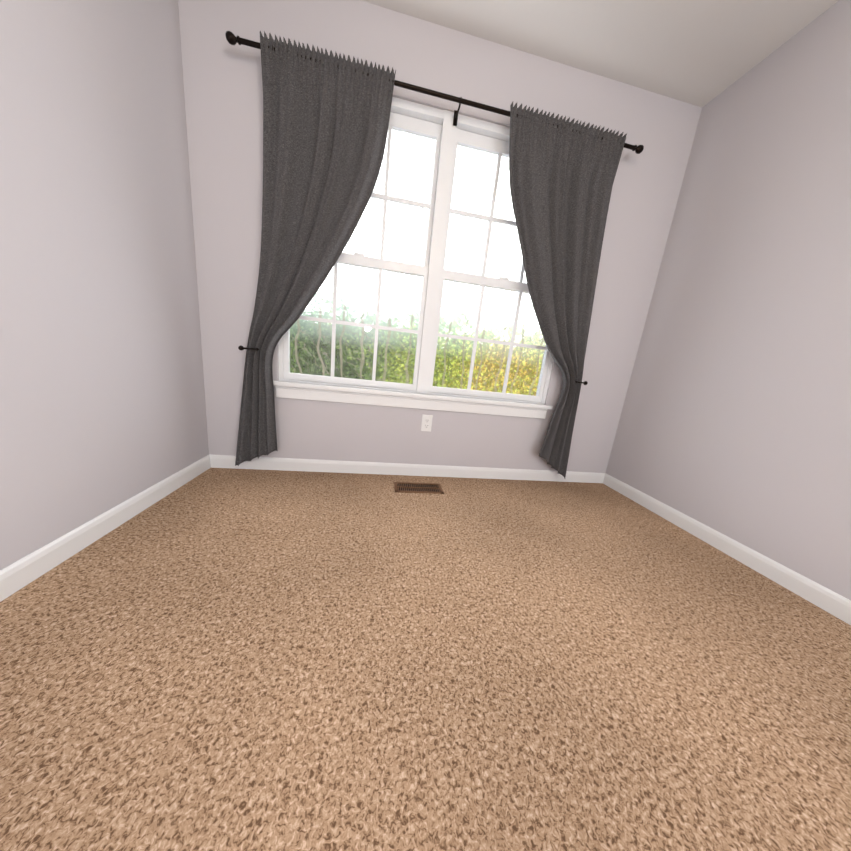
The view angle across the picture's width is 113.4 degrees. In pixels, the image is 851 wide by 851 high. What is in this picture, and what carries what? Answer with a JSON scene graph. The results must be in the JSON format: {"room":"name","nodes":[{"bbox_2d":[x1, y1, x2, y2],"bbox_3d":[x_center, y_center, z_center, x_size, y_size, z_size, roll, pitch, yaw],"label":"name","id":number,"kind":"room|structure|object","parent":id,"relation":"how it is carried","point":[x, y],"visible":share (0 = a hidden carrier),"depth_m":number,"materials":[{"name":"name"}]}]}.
{"room":"empty bedroom","nodes":[
{"label":"empty bedroom","id":0,"kind":"room"},
{"bbox_2d":[0,0,208,569],"bbox_3d":[-1.002,-0.454,-0.486,0.150,2.440,4.376,4,13,-10],"label":"wall","id":1,"kind":"structure","parent":0,"point":[102,401],"depth_m":0.97,"materials":[{"name":"paint"}]},
{"bbox_2d":[0,455,210,601],"bbox_3d":[-1.046,0.695,-0.214,0.013,0.082,4.077,4,13,-10],"label":"baseboard","id":2,"kind":"structure","parent":1,"relation":"attached to","point":[21,573],"depth_m":1.01,"materials":[{"name":"white wood"}]},
{"bbox_2d":[0,468,850,850],"bbox_3d":[0.317,0.890,0.040,3.106,0.120,4.376,4,13,-10],"label":"floor","id":3,"kind":"structure","parent":0,"point":[238,660],"depth_m":0.70,"materials":[{"name":"carpet"}]},
{"bbox_2d":[394,482,443,493],"bbox_3d":[-0.044,0.391,1.774,0.305,0.010,0.140,4,13,-10],"label":"air vent register","id":4,"kind":"object","parent":3,"relation":"on","point":[409,487],"visible":1,"depth_m":1.77,"materials":[{"name":"brown metal"}]},
{"bbox_2d":[178,0,701,472],"bbox_3d":[0.145,-0.845,1.790,2.806,2.440,0.150,4,13,-10],"label":"wall","id":5,"kind":"structure","parent":0,"point":[223,86],"depth_m":1.59,"materials":[{"name":"paint"}]},
{"bbox_2d":[238,345,258,350],"bbox_3d":[-0.971,-0.430,1.573,0.104,0.036,0.141,3,13,-12],"label":"curtain holdback","id":6,"kind":"object","parent":5,"relation":"attached to","point":[240,347],"depth_m":1.51,"materials":[{"name":"brown metal"}]},
{"bbox_2d":[209,454,604,482],"bbox_3d":[0.033,0.318,1.971,2.806,0.082,0.013,4,13,-10],"label":"baseboard","id":7,"kind":"structure","parent":5,"relation":"attached to","point":[283,464],"depth_m":1.93,"materials":[{"name":"white wood"}]},
{"bbox_2d":[273,380,552,418],"bbox_3d":[-0.023,-0.157,1.839,1.846,0.100,0.052,4,13,-10],"label":"window sill","id":8,"kind":"structure","parent":5,"relation":"attached to","point":[309,391],"depth_m":1.81,"materials":[{"name":"white wood"}]},
{"bbox_2d":[278,97,553,403],"bbox_3d":[0.053,-0.966,1.725,1.776,1.535,0.092,4,13,-10],"label":"window","id":9,"kind":"structure","parent":5,"relation":"in","point":[429,122],"depth_m":1.70,"materials":[{"name":"white plastic"}]},
{"bbox_2d":[421,415,432,431],"bbox_3d":[0.009,-0.016,1.889,0.070,0.114,0.008,4,13,-10],"label":"electrical outlet","id":10,"kind":"object","parent":5,"relation":"attached to","point":[426,424],"visible":1,"depth_m":1.89,"materials":[{"name":"white plastic"}]},
{"bbox_2d":[225,31,643,153],"bbox_3d":[0.172,-1.652,1.462,2.169,0.065,0.112,4,13,-10],"label":"curtain rod","id":11,"kind":"object","parent":5,"relation":"attached to","point":[232,38],"visible":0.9,"depth_m":1.40,"materials":[{"name":"brown metal"}]},
{"bbox_2d":[235,31,395,465],"bbox_3d":[-0.652,-0.733,1.530,0.808,2.080,0.077,4,13,-10],"label":"curtain","id":12,"kind":"object","parent":11,"relation":"hanging from","point":[325,126],"visible":1,"depth_m":1.43,"materials":[{"name":"fabric"}]},
{"bbox_2d":[509,102,626,477],"bbox_3d":[0.730,-0.640,1.759,0.810,2.070,0.070,4,13,-10],"label":"curtain","id":13,"kind":"object","parent":11,"relation":"hanging from","point":[561,178],"visible":1,"depth_m":1.64,"materials":[{"name":"fabric"}]},
{"bbox_2d":[361,0,838,106],"bbox_3d":[0.588,-1.593,-0.523,3.106,0.120,4.376,4,13,-10],"label":"ceiling","id":14,"kind":"structure","parent":0,"point":[701,53],"depth_m":1.37,"materials":[{"name":"paint"}]},
{"bbox_2d":[606,0,850,599],"bbox_3d":[1.906,-0.248,0.003,0.150,2.440,4.376,4,13,-10],"label":"wall","id":15,"kind":"structure","parent":0,"point":[735,421],"depth_m":1.35,"materials":[{"name":"paint"}]},
{"bbox_2d":[603,473,850,624],"bbox_3d":[1.702,0.889,0.249,0.013,0.082,4.077,4,13,-10],"label":"baseboard","id":16,"kind":"structure","parent":15,"relation":"attached to","point":[824,598],"depth_m":1.33,"materials":[{"name":"white wood"}]},
{"label":"outside","id":17,"kind":"structure","parent":0,"visible":0},
{"bbox_2d":[290,130,545,395],"bbox_3d":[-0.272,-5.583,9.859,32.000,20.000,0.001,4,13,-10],"label":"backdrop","id":18,"kind":"structure","parent":17,"point":[401,246],"depth_m":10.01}
]}

